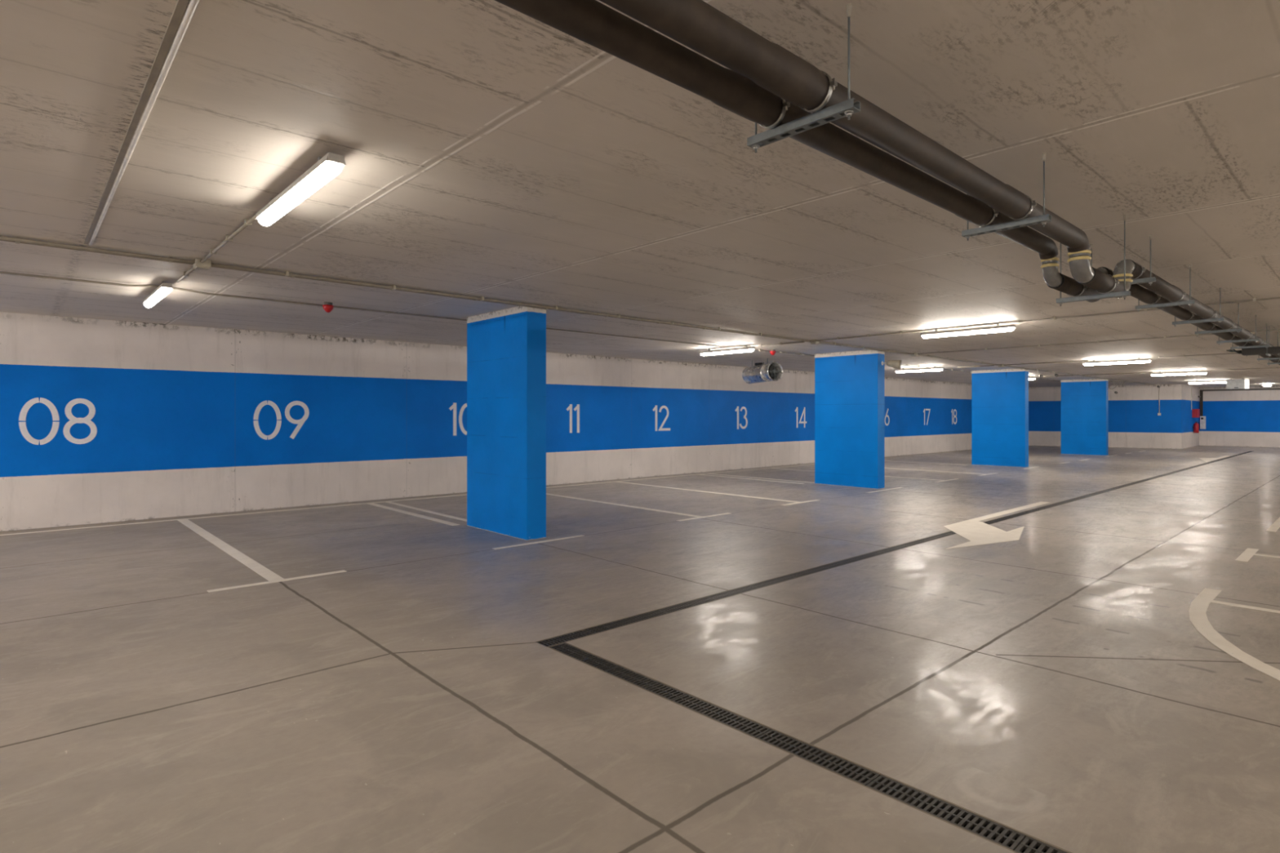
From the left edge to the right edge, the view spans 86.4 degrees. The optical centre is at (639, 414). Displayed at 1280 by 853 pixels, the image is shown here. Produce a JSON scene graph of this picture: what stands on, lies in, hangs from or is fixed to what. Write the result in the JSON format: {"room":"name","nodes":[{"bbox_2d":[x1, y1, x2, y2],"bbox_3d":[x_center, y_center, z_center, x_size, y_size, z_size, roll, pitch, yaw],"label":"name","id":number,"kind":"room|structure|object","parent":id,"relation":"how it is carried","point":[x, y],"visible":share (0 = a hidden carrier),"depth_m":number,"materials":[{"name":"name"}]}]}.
{"room":"parking garage","nodes":[
{"label":"parking garage","id":0,"kind":"room"},
{"bbox_2d":[0,311,971,532],"bbox_3d":[1.327,0.085,15.972,41.500,2.530,0.300,0,0,-42],"label":"wall","id":1,"kind":"structure","parent":0,"point":[175,406],"depth_m":10.14,"materials":[{"name":"blue paint"}]},
{"bbox_2d":[18,397,97,444],"bbox_3d":[-6.976,0.081,8.184,0.715,0.562,0.005,0,0,-42],"label":"painted number","id":2,"kind":"object","parent":1,"relation":"attached to","point":[22,417],"visible":1,"depth_m":8.22,"materials":[{"name":"white paint"}]},
{"bbox_2d":[253,400,309,439],"bbox_3d":[-5.167,0.080,9.836,0.735,0.561,0.005,0,0,-42],"label":"painted number","id":3,"kind":"object","parent":1,"relation":"attached to","point":[300,422],"visible":1,"depth_m":9.81,"materials":[{"name":"white paint"}]},
{"bbox_2d":[448,402,466,435],"bbox_3d":[-3.055,0.080,11.765,0.524,0.560,0.005,0,0,-42],"label":"painted number","id":4,"kind":"object","parent":1,"relation":"attached to","point":[453,406],"visible":0.55,"depth_m":11.67,"materials":[{"name":"white paint"}]},
{"bbox_2d":[566,404,579,432],"bbox_3d":[-1.314,0.080,13.354,0.319,0.560,0.005,0,0,-42],"label":"painted number","id":5,"kind":"object","parent":1,"relation":"attached to","point":[570,406],"visible":1,"depth_m":13.36,"materials":[{"name":"white paint"}]},
{"bbox_2d":[653,405,670,431],"bbox_3d":[0.475,0.080,14.988,0.544,0.560,0.005,0,0,-42],"label":"painted number","id":6,"kind":"object","parent":1,"relation":"attached to","point":[660,428],"visible":1,"depth_m":14.98,"materials":[{"name":"white paint"}]},
{"bbox_2d":[734,406,747,429],"bbox_3d":[2.505,0.080,16.842,0.482,0.560,0.005,0,0,-42],"label":"painted number","id":7,"kind":"object","parent":1,"relation":"attached to","point":[742,407],"visible":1,"depth_m":16.85,"materials":[{"name":"white paint"}]},
{"bbox_2d":[795,407,806,427],"bbox_3d":[4.378,0.080,18.552,0.554,0.560,0.005,0,0,-42],"label":"painted number","id":8,"kind":"object","parent":1,"relation":"attached to","point":[804,422],"visible":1,"depth_m":18.58,"materials":[{"name":"white paint"}]},
{"bbox_2d":[884,408,889,426],"bbox_3d":[7.814,0.080,21.690,0.502,0.560,0.005,0,0,-42],"label":"painted number","id":9,"kind":"object","parent":1,"relation":"attached to","point":[886,424],"visible":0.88,"depth_m":21.75,"materials":[{"name":"white paint"}]},
{"bbox_2d":[923,408,930,425],"bbox_3d":[9.944,0.085,23.635,0.551,0.571,0.004,0,0,-42],"label":"painted number","id":10,"kind":"object","parent":1,"relation":"attached to","point":[924,409],"visible":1,"depth_m":23.64,"materials":[{"name":"white paint"}]},
{"bbox_2d":[951,408,956,424],"bbox_3d":[11.579,0.081,25.128,0.499,0.562,0.005,0,0,-42],"label":"painted number","id":11,"kind":"object","parent":1,"relation":"attached to","point":[955,423],"visible":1,"depth_m":25.11,"materials":[{"name":"white paint"}]},
{"bbox_2d":[0,445,1279,852],"bbox_3d":[10.902,1.410,9.787,47.300,0.120,21.750,0,0,-42],"label":"floor","id":12,"kind":"structure","parent":0,"point":[1056,684],"depth_m":3.54,"materials":[{"name":"concrete"}]},
{"bbox_2d":[177,519,346,592],"bbox_3d":[-4.378,1.349,7.137,1.020,0.002,4.395,0,0,-42],"label":"parking line","id":13,"kind":"object","parent":12,"relation":"on","point":[268,575],"visible":1,"depth_m":6.19,"materials":[{"name":"beige paint"}]},
{"bbox_2d":[0,464,809,535],"bbox_3d":[-3.282,1.349,11.158,28.200,0.002,0.065,0,0,-42],"label":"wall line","id":14,"kind":"structure","parent":12,"relation":"on","point":[805,464],"depth_m":9.64,"materials":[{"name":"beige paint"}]},
{"bbox_2d":[368,502,459,525],"bbox_3d":[-3.176,1.349,9.335,0.100,0.002,2.770,0,0,-42],"label":"parking line","id":15,"kind":"object","parent":12,"relation":"on","point":[371,504],"visible":1,"depth_m":9.17,"materials":[{"name":"beige paint"}]},
{"bbox_2d":[386,501,466,521],"bbox_3d":[-2.946,1.349,9.484,0.080,0.002,2.860,0,0,-42],"label":"parking line","id":16,"kind":"object","parent":12,"relation":"on","point":[389,502],"visible":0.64,"depth_m":9.48,"materials":[{"name":"beige paint"}]},
{"bbox_2d":[466,306,546,540],"bbox_3d":[-1.564,0.085,7.875,0.250,2.530,1.320,0,0,-42],"label":"concrete column","id":17,"kind":"structure","parent":12,"relation":"on","point":[506,348],"depth_m":7.57,"materials":[{"name":"blue paint"}]},
{"bbox_2d":[493,534,584,549],"bbox_3d":[-1.052,1.349,7.225,1.130,0.002,0.060,0,0,-42],"label":"parking line","id":18,"kind":"object","parent":12,"relation":"on","point":[580,535],"visible":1,"depth_m":7.18,"materials":[{"name":"beige paint"}]},
{"bbox_2d":[546,493,729,520],"bbox_3d":[-0.604,1.349,10.583,1.000,0.002,4.395,0,0,-42],"label":"parking line","id":19,"kind":"object","parent":12,"relation":"on","point":[698,517],"visible":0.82,"depth_m":9.64,"materials":[{"name":"beige paint"}]},
{"bbox_2d":[615,481,820,505],"bbox_3d":[1.013,1.349,12.060,0.940,0.002,4.395,0,0,-42],"label":"parking line","id":20,"kind":"object","parent":12,"relation":"on","point":[797,502],"visible":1,"depth_m":11.40,"materials":[{"name":"beige paint"}]},
{"bbox_2d":[697,474,804,484],"bbox_3d":[2.256,1.349,14.295,0.090,0.002,2.770,0,0,-42],"label":"parking line","id":21,"kind":"object","parent":12,"relation":"on","point":[697,474],"visible":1,"depth_m":14.12,"materials":[{"name":"beige paint"}]},
{"bbox_2d":[548,642,1072,852],"bbox_3d":[1.198,1.405,2.151,0.130,0.110,5.000,0,0,-42],"label":"channel","id":22,"kind":"object","parent":12,"relation":"in","point":[1014,840],"visible":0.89,"depth_m":2.63,"materials":[{"name":"metal"}]},
{"bbox_2d":[814,350,884,488],"bbox_3d":[3.952,0.085,12.912,0.250,2.530,1.320,0,0,-42],"label":"concrete column","id":23,"kind":"structure","parent":12,"relation":"on","point":[850,386],"depth_m":12.76,"materials":[{"name":"blue paint"}]},
{"bbox_2d":[881,360,902,369],"bbox_3d":[4.554,-0.896,12.343,0.350,0.180,0.178,0,0,18],"label":"loudspeaker","id":24,"kind":"object","parent":23,"relation":"attached to","point":[896,364],"visible":1,"depth_m":12.29,"materials":[{"name":"white plastic"}]},
{"bbox_2d":[771,467,955,482],"bbox_3d":[4.816,1.349,15.533,1.000,0.002,4.395,0,0,-42],"label":"parking line","id":25,"kind":"object","parent":12,"relation":"on","point":[771,468],"visible":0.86,"depth_m":14.30,"materials":[{"name":"beige paint"}]},
{"bbox_2d":[867,487,902,493],"bbox_3d":[4.396,1.349,12.204,1.250,0.002,0.065,0,0,-42],"label":"parking line","id":26,"kind":"object","parent":12,"relation":"on","point":[896,487],"visible":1,"depth_m":12.14,"materials":[{"name":"beige paint"}]},
{"bbox_2d":[535,450,1252,647],"bbox_3d":[11.051,1.405,14.621,31.500,0.110,0.130,0,0,-42],"label":"channel","id":27,"kind":"object","parent":12,"relation":"in","point":[560,639],"visible":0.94,"depth_m":5.49,"materials":[{"name":"metal"}]},
{"bbox_2d":[884,467,998,475],"bbox_3d":[6.411,1.349,16.989,1.020,0.002,4.395,0,0,-42],"label":"parking line","id":28,"kind":"object","parent":12,"relation":"on","point":[885,468],"visible":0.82,"depth_m":15.92,"materials":[{"name":"beige paint"}]},
{"bbox_2d":[943,501,1050,549],"bbox_3d":[4.547,1.348,8.733,0.856,0.002,4.891,0,0,35],"label":"direction arrow","id":29,"kind":"object","parent":12,"relation":"on","point":[979,533],"visible":1,"depth_m":7.88,"materials":[{"name":"beige paint"}]},
{"bbox_2d":[971,368,1028,467],"bbox_3d":[9.468,0.085,17.949,0.250,2.530,1.320,0,0,-42],"label":"concrete column","id":30,"kind":"structure","parent":12,"relation":"on","point":[999,397],"depth_m":17.83,"materials":[{"name":"blue paint"}]},
{"bbox_2d":[1061,378,1108,455],"bbox_3d":[14.969,0.085,22.973,0.250,2.530,1.320,0,0,-42],"label":"concrete column","id":31,"kind":"structure","parent":12,"relation":"on","point":[1084,402],"depth_m":22.86,"materials":[{"name":"blue paint"}]},
{"bbox_2d":[1108,380,1125,389],"bbox_3d":[15.701,-0.969,22.427,0.120,0.279,0.460,0,0,-42],"label":"cable loop","id":32,"kind":"object","parent":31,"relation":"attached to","point":[1125,380],"visible":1,"depth_m":22.45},
{"bbox_2d":[1199,455,1230,462],"bbox_3d":[17.497,1.349,20.954,4.300,0.002,0.490,0,0,-42],"label":"direction arrow","id":33,"kind":"object","parent":12,"relation":"on","point":[1206,460],"visible":1,"depth_m":20.95,"materials":[{"name":"beige paint"}]},
{"bbox_2d":[1188,587,1279,680],"bbox_3d":[5.157,1.349,2.509,2.640,0.002,5.150,0,0,-42],"label":"curved line","id":34,"kind":"object","parent":12,"relation":"on","point":[1198,607],"visible":1,"depth_m":4.27,"materials":[{"name":"beige paint"}]},
{"bbox_2d":[1235,547,1279,561],"bbox_3d":[7.559,1.349,4.699,0.840,0.002,5.145,0,0,-42],"label":"painted line","id":35,"kind":"object","parent":12,"relation":"on","point":[1248,553],"visible":1,"depth_m":6.51,"materials":[{"name":"beige paint"}]},
{"bbox_2d":[1266,517,1279,531],"bbox_3d":[7.920,1.349,8.455,1.700,0.002,0.085,0,0,-42],"label":"painted line","id":36,"kind":"object","parent":12,"relation":"on","point":[1275,526],"visible":1,"depth_m":8.17,"materials":[{"name":"beige paint"}]},
{"bbox_2d":[0,0,1279,387],"bbox_3d":[10.902,-1.280,9.787,47.300,0.200,21.750,0,0,-42],"label":"ceiling","id":37,"kind":"structure","parent":0,"point":[490,150],"depth_m":3.44,"materials":[{"name":"concrete"}]},
{"bbox_2d":[0,235,194,263],"bbox_3d":[-7.037,-1.159,1.841,9.890,0.039,0.061,0,0,-42],"label":"conduit","id":38,"kind":"object","parent":37,"relation":"attached to","point":[3,237],"visible":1,"depth_m":4.78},
{"bbox_2d":[84,0,199,245],"bbox_3d":[-1.091,-1.170,1.725,0.043,0.020,8.020,0,0,-42],"label":"conduit","id":39,"kind":"object","parent":37,"relation":"attached to","point":[180,8],"visible":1,"depth_m":2.51,"materials":[{"name":"grey metal"}]},
{"bbox_2d":[142,281,173,307],"bbox_3d":[-4.510,-1.121,6.363,0.084,0.119,1.212,0,0,-42],"label":"tube light","id":40,"kind":"object","parent":37,"relation":"attached to","point":[164,288],"visible":1,"depth_m":6.15,"materials":[{"name":"white plastic"}]},
{"bbox_2d":[176,266,195,282],"bbox_3d":[-3.740,-1.161,5.624,0.038,0.035,0.850,0,0,-42],"label":"conduit","id":41,"kind":"object","parent":37,"relation":"attached to","point":[184,273],"visible":0.76,"depth_m":5.63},
{"bbox_2d":[193,257,210,270],"bbox_3d":[-3.342,-1.145,5.202,0.100,0.068,0.100,0,0,-42],"label":"junction box","id":42,"kind":"object","parent":37,"relation":"attached to","point":[206,265],"visible":0.97,"depth_m":5.17,"materials":[{"name":"grey plastic"}]},
{"bbox_2d":[200,213,256,262],"bbox_3d":[-2.739,-1.161,4.527,0.038,0.035,1.700,0,0,-42],"label":"conduit","id":43,"kind":"object","parent":37,"relation":"attached to","point":[247,222],"visible":0.85,"depth_m":4.46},
{"bbox_2d":[255,152,346,226],"bbox_3d":[-1.734,-1.121,3.427,0.084,0.119,1.212,0,0,-42],"label":"tube light","id":44,"kind":"object","parent":37,"relation":"attached to","point":[326,167],"visible":1,"depth_m":3.26,"materials":[{"name":"white plastic"}]},
{"bbox_2d":[322,302,333,312],"bbox_3d":[-3.291,-1.127,7.192,0.112,0.105,0.112,0,0,-42],"label":"fire alarm","id":45,"kind":"object","parent":37,"relation":"attached to","point":[327,307],"visible":1,"depth_m":7.16,"materials":[{"name":"red plastic"}]},
{"bbox_2d":[210,262,813,342],"bbox_3d":[-0.295,-1.159,7.997,8.171,0.039,0.061,0,0,-42],"label":"conduit","id":46,"kind":"object","parent":37,"relation":"attached to","point":[286,273],"visible":1,"depth_m":6.68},
{"bbox_2d":[0,271,1060,381],"bbox_3d":[3.865,-1.162,13.637,41.900,0.034,0.348,0,0,-42],"label":"conduit","id":47,"kind":"object","parent":37,"relation":"attached to","point":[1,272],"visible":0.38,"depth_m":7.18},
{"bbox_2d":[0,237,1151,385],"bbox_3d":[4.741,-1.161,12.678,41.900,0.036,0.040,0,0,-42],"label":"conduit","id":48,"kind":"object","parent":37,"relation":"attached to","point":[16,242],"visible":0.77,"depth_m":6.25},
{"bbox_2d":[699,346,755,355],"bbox_3d":[1.511,-1.121,11.929,0.084,0.119,1.212,0,0,-42],"label":"tube light","id":49,"kind":"object","parent":37,"relation":"attached to","point":[744,349],"visible":1,"depth_m":11.87,"materials":[{"name":"white plastic"}]},
{"bbox_2d":[742,358,782,383],"bbox_3d":[2.586,-0.925,14.476,0.400,0.511,0.938,0,0,-27],"label":"fan","id":50,"kind":"object","parent":37,"relation":"hanging from","point":[760,372],"visible":1,"depth_m":14.27,"materials":[{"name":"silver metal"}]},
{"bbox_2d":[769,349,776,355],"bbox_3d":[2.418,-1.127,12.405,0.112,0.105,0.112,0,0,-42],"label":"fire alarm","id":51,"kind":"object","parent":37,"relation":"attached to","point":[772,352],"visible":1,"depth_m":12.37,"materials":[{"name":"red plastic"}]},
{"bbox_2d":[760,341,804,346],"bbox_3d":[2.329,-1.161,11.166,0.038,0.035,0.850,0,0,-42],"label":"conduit","id":52,"kind":"object","parent":37,"relation":"attached to","point":[780,344],"visible":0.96,"depth_m":11.14,"materials":[{"name":"grey metal"}]},
{"bbox_2d":[746,3,860,153],"bbox_3d":[0.483,-1.015,2.079,0.064,0.330,0.380,0,0,-42],"label":"hanger","id":53,"kind":"object","parent":37,"relation":"hanging from","point":[847,108],"visible":0.73,"depth_m":2.04,"materials":[{"name":"metal"}]},
{"bbox_2d":[494,0,1279,364],"bbox_3d":[7.620,-0.863,8.710,29.000,0.267,0.100,0,0,-42],"label":"drain pipe","id":54,"kind":"object","parent":53,"relation":"hanging from","point":[591,22],"visible":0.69,"depth_m":2.04,"materials":[{"name":"grey plastic"}]},
{"bbox_2d":[810,339,819,344],"bbox_3d":[2.765,-1.145,10.779,0.100,0.068,0.100,0,0,-42],"label":"junction box","id":55,"kind":"object","parent":37,"relation":"attached to","point":[815,342],"visible":0.91,"depth_m":10.75,"materials":[{"name":"grey plastic"}]},
{"bbox_2d":[819,341,914,355],"bbox_3d":[4.010,-1.159,11.929,3.291,0.039,0.061,0,0,-42],"label":"conduit","id":56,"kind":"object","parent":37,"relation":"attached to","point":[833,344],"visible":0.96,"depth_m":11.80,"materials":[{"name":"grey metal"}]},
{"bbox_2d":[815,329,922,341],"bbox_3d":[3.331,-1.161,10.070,0.038,0.035,1.700,0,0,-42],"label":"conduit","id":57,"kind":"object","parent":37,"relation":"attached to","point":[900,332],"visible":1,"depth_m":10.02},
{"bbox_2d":[911,352,918,356],"bbox_3d":[5.268,-1.145,13.065,0.100,0.068,0.100,0,0,-42],"label":"junction box","id":58,"kind":"object","parent":37,"relation":"attached to","point":[916,354],"visible":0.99,"depth_m":13.02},
{"bbox_2d":[894,366,943,373],"bbox_3d":[6.935,-1.121,16.963,0.084,0.119,1.212,0,0,-42],"label":"tube light","id":59,"kind":"object","parent":37,"relation":"attached to","point":[934,369],"visible":1,"depth_m":16.91,"materials":[{"name":"white plastic"}]},
{"bbox_2d":[895,368,942,373],"bbox_3d":[6.935,-1.081,16.963,0.078,0.040,1.188,0,0,-42],"label":"diffuser","id":60,"kind":"object","parent":59,"relation":"attached to","point":[904,370],"depth_m":16.99,"materials":[{"name":"white plastic"}]},
{"bbox_2d":[918,354,1001,365],"bbox_3d":[6.868,-1.159,14.538,4.251,0.039,0.061,0,0,-42],"label":"conduit","id":61,"kind":"object","parent":37,"relation":"attached to","point":[981,362],"visible":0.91,"depth_m":14.45,"materials":[{"name":"grey metal"}]},
{"bbox_2d":[920,323,1016,338],"bbox_3d":[4.348,-1.121,9.089,0.084,0.119,1.212,0,0,-42],"label":"tube light","id":62,"kind":"object","parent":37,"relation":"attached to","point":[997,328],"visible":1,"depth_m":9.02,"materials":[{"name":"white plastic"}]},
{"bbox_2d":[957,364,993,368],"bbox_3d":[8.089,-1.161,16.426,0.038,0.035,0.850,0,0,-42],"label":"conduit","id":63,"kind":"object","parent":37,"relation":"attached to","point":[990,365],"visible":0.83,"depth_m":16.43,"materials":[{"name":"grey metal"}]},
{"bbox_2d":[961,153,1051,240],"bbox_3d":[1.709,-1.015,3.199,0.064,0.330,0.380,0,0,-42],"label":"hanger","id":64,"kind":"object","parent":37,"relation":"hanging from","point":[1022,222],"visible":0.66,"depth_m":3.16,"materials":[{"name":"metal"}]},
{"bbox_2d":[1003,360,1088,365],"bbox_3d":[9.091,-1.161,15.330,0.038,0.035,1.700,0,0,-42],"label":"conduit","id":65,"kind":"object","parent":37,"relation":"attached to","point":[1086,360],"visible":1,"depth_m":15.28,"materials":[{"name":"grey metal"}]},
{"bbox_2d":[1004,365,1155,385],"bbox_3d":[14.382,-1.159,21.399,15.900,0.039,0.061,0,0,-42],"label":"conduit","id":66,"kind":"object","parent":37,"relation":"attached to","point":[1004,366],"visible":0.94,"depth_m":19.79,"materials":[{"name":"grey metal"}]},
{"bbox_2d":[1056,214,1130,306],"bbox_3d":[2.750,-0.930,4.150,0.064,0.500,0.380,0,0,-42],"label":"hanger","id":67,"kind":"object","parent":37,"relation":"hanging from","point":[1124,294],"visible":0.72,"depth_m":4.09,"materials":[{"name":"metal"}]},
{"bbox_2d":[599,0,1279,357],"bbox_3d":[7.726,-0.868,8.594,29.000,0.278,0.112,0,0,-42],"label":"drain pipe","id":68,"kind":"object","parent":67,"relation":"hanging from","point":[695,24],"visible":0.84,"depth_m":2.15,"materials":[{"name":"grey plastic"}]},
{"bbox_2d":[917,328,1279,354],"bbox_3d":[9.365,-1.162,8.579,0.036,0.034,12.040,0,0,-42],"label":"conduit","id":69,"kind":"object","parent":37,"relation":"attached to","point":[1164,336],"visible":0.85,"depth_m":10.93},
{"bbox_2d":[1082,357,1151,365],"bbox_3d":[10.053,-1.121,14.394,0.084,0.119,1.212,0,0,-42],"label":"tube light","id":70,"kind":"object","parent":37,"relation":"attached to","point":[1135,361],"visible":1,"depth_m":14.34,"materials":[{"name":"white plastic"}]},
{"bbox_2d":[1083,360,1151,365],"bbox_3d":[10.053,-1.081,14.394,0.078,0.040,1.188,0,0,-42],"label":"diffuser","id":71,"kind":"object","parent":70,"relation":"attached to","point":[1102,362],"depth_m":14.43,"materials":[{"name":"white plastic"}]},
{"bbox_2d":[1081,372,1152,375],"bbox_3d":[13.558,-1.161,19.409,0.038,0.035,1.700,0,0,-42],"label":"conduit","id":72,"kind":"object","parent":37,"relation":"attached to","point":[1138,372],"visible":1,"depth_m":19.36,"materials":[{"name":"grey metal"}]},
{"bbox_2d":[1089,234,1155,284],"bbox_3d":[3.237,-1.015,4.595,0.064,0.330,0.380,0,0,-42],"label":"hanger","id":73,"kind":"object","parent":37,"relation":"hanging from","point":[1150,280],"visible":0.4,"depth_m":4.49,"materials":[{"name":"metal"}]},
{"bbox_2d":[1018,297,1279,322],"bbox_3d":[7.808,-1.162,5.167,0.036,0.034,9.100,0,0,-42],"label":"conduit","id":74,"kind":"object","parent":37,"relation":"attached to","point":[1254,300],"visible":0.92,"depth_m":7.64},
{"bbox_2d":[1135,265,1195,311],"bbox_3d":[4.227,-1.015,5.498,0.064,0.330,0.380,0,0,-42],"label":"hanger","id":75,"kind":"object","parent":37,"relation":"hanging from","point":[1189,302],"visible":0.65,"depth_m":5.46,"materials":[{"name":"metal"}]},
{"bbox_2d":[1150,369,1207,376],"bbox_3d":[14.539,-1.121,18.409,0.084,0.119,1.212,0,0,-42],"label":"tube light","id":76,"kind":"object","parent":37,"relation":"attached to","point":[1197,372],"visible":1,"depth_m":18.38,"materials":[{"name":"white plastic"}]},
{"bbox_2d":[1151,373,1206,376],"bbox_3d":[14.539,-1.081,18.409,0.078,0.040,1.188,0,0,-42],"label":"diffuser","id":77,"kind":"object","parent":76,"relation":"attached to","point":[1152,374],"depth_m":18.46,"materials":[{"name":"white plastic"}]},
{"bbox_2d":[1172,288,1223,326],"bbox_3d":[5.290,-1.015,6.469,0.064,0.330,0.380,0,0,-42],"label":"hanger","id":78,"kind":"object","parent":37,"relation":"hanging from","point":[1220,320],"visible":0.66,"depth_m":6.43,"materials":[{"name":"metal"}]},
{"bbox_2d":[1159,352,1237,357],"bbox_3d":[13.568,-1.162,10.426,0.036,0.034,9.100,0,0,-42],"label":"conduit","id":79,"kind":"object","parent":37,"relation":"attached to","point":[1233,353],"visible":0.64,"depth_m":13.30,"materials":[{"name":"grey metal"}]},
{"bbox_2d":[1187,379,1226,383],"bbox_3d":[19.496,-1.121,23.288,0.084,0.119,1.212,0,0,-42],"label":"tube light","id":80,"kind":"object","parent":37,"relation":"attached to","point":[1195,381],"visible":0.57,"depth_m":23.33,"materials":[{"name":"white plastic"}]},
{"bbox_2d":[1188,382,1226,383],"bbox_3d":[19.496,-1.081,23.288,0.078,0.040,1.188,0,0,-42],"label":"diffuser","id":81,"kind":"object","parent":80,"relation":"attached to","point":[1188,382],"depth_m":23.36,"materials":[{"name":"white plastic"}]},
{"bbox_2d":[1195,302,1241,336],"bbox_3d":[6.147,-1.015,7.252,0.064,0.330,0.380,0,0,-42],"label":"hanger","id":82,"kind":"object","parent":37,"relation":"hanging from","point":[1238,329],"visible":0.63,"depth_m":7.20,"materials":[{"name":"metal"}]},
{"bbox_2d":[1226,378,1248,389],"bbox_3d":[19.732,-1.010,22.505,0.307,0.340,0.535,0,0,-42],"label":"ceiling box","id":83,"kind":"object","parent":37,"relation":"attached to","point":[1241,384],"visible":1,"depth_m":22.40,"materials":[{"name":"white"}]},
{"bbox_2d":[1216,315,1258,345],"bbox_3d":[7.188,-1.015,8.202,0.064,0.330,0.380,0,0,-42],"label":"hanger","id":84,"kind":"object","parent":37,"relation":"hanging from","point":[1255,340],"visible":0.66,"depth_m":8.17,"materials":[{"name":"metal"}]},
{"bbox_2d":[1210,367,1279,370],"bbox_3d":[18.036,-1.162,14.506,0.036,0.034,9.100,0,0,-42],"label":"conduit","id":85,"kind":"object","parent":37,"relation":"attached to","point":[1270,367],"visible":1,"depth_m":17.36,"materials":[{"name":"grey metal"}]},
{"bbox_2d":[1230,323,1269,351],"bbox_3d":[8.000,-1.015,8.944,0.064,0.330,0.380,0,0,-42],"label":"hanger","id":86,"kind":"object","parent":37,"relation":"hanging from","point":[1266,346],"visible":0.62,"depth_m":8.91,"materials":[{"name":"metal"}]},
{"bbox_2d":[1226,325,1279,356],"bbox_3d":[10.734,-0.972,6.263,0.260,0.414,8.174,0,0,-42],"label":"cable tray","id":87,"kind":"object","parent":37,"relation":"hanging from","point":[1269,350],"visible":0.97,"depth_m":8.97,"materials":[{"name":"black metal"}]},
{"bbox_2d":[1241,346,1279,355],"bbox_3d":[10.793,-0.838,6.199,0.200,0.085,8.000,0,0,-42],"label":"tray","id":88,"kind":"object","parent":87,"relation":"on","point":[1269,350],"depth_m":8.95,"materials":[{"name":"grey metal"}]},
{"bbox_2d":[1248,383,1279,385],"bbox_3d":[24.471,-1.120,24.513,0.038,0.040,5.200,0,0,-42],"label":"tube light","id":89,"kind":"object","parent":37,"relation":"attached to","point":[1269,384],"visible":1,"depth_m":25.50,"materials":[{"name":"white plastic"}]},
{"bbox_2d":[1257,354,1279,360],"bbox_3d":[10.031,-1.015,10.798,0.064,0.330,0.380,0,0,-42],"label":"hanger","id":90,"kind":"object","parent":37,"relation":"hanging from","point":[1264,358],"visible":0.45,"depth_m":10.82,"materials":[{"name":"metal"}]},
{"bbox_2d":[1266,359,1279,365],"bbox_3d":[11.065,-1.015,11.742,0.064,0.330,0.380,0,0,-42],"label":"hanger","id":91,"kind":"object","parent":37,"relation":"hanging from","point":[1277,362],"visible":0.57,"depth_m":11.82,"materials":[{"name":"metal"}]},
{"bbox_2d":[1028,384,1199,448],"bbox_3d":[20.447,0.085,29.810,5.600,2.530,5.650,0,0,-42],"label":"wall","id":92,"kind":"structure","parent":0,"point":[1134,420],"depth_m":27.61,"materials":[{"name":"blue paint"}]},
{"bbox_2d":[1157,384,1160,415],"bbox_3d":[20.589,-0.570,27.021,0.050,1.220,0.100,0,0,-42],"label":"switch","id":93,"kind":"object","parent":92,"relation":"attached to","point":[1159,413],"visible":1,"depth_m":27.01,"materials":[{"name":"white plastic"}]},
{"bbox_2d":[1191,408,1199,417],"bbox_3d":[23.193,-0.050,28.433,0.340,0.360,0.207,0,0,-42],"label":"sign","id":94,"kind":"object","parent":92,"relation":"attached to","point":[1195,412],"visible":1,"depth_m":28.33,"materials":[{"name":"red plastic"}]},
{"bbox_2d":[1192,422,1199,432],"bbox_3d":[23.198,0.535,28.428,0.180,0.470,0.222,0,0,-42],"label":"fire extinguisher","id":95,"kind":"object","parent":92,"relation":"attached to","point":[1196,427],"visible":1,"depth_m":28.37,"materials":[{"name":"red metal"}]},
{"bbox_2d":[1199,385,1279,447],"bbox_3d":[30.026,0.085,23.695,0.300,2.530,16.500,0,0,-42],"label":"wall","id":96,"kind":"structure","parent":0,"point":[1237,418],"depth_m":28.64,"materials":[{"name":"paint"}]},
{"bbox_2d":[1200,416,1205,429],"bbox_3d":[24.400,0.350,29.540,0.126,0.560,0.180,0,0,-42],"label":"control box","id":97,"kind":"object","parent":96,"relation":"attached to","point":[1202,419],"visible":1,"depth_m":29.50,"materials":[{"name":"white plastic"}]},
{"bbox_2d":[1200,388,1279,416],"bbox_3d":[27.401,-0.500,26.302,0.060,1.140,9.050,0,0,-42],"label":"conduit","id":98,"kind":"object","parent":96,"relation":"attached to","point":[1201,391],"visible":0.95,"depth_m":29.28,"materials":[{"name":"grey metal"}]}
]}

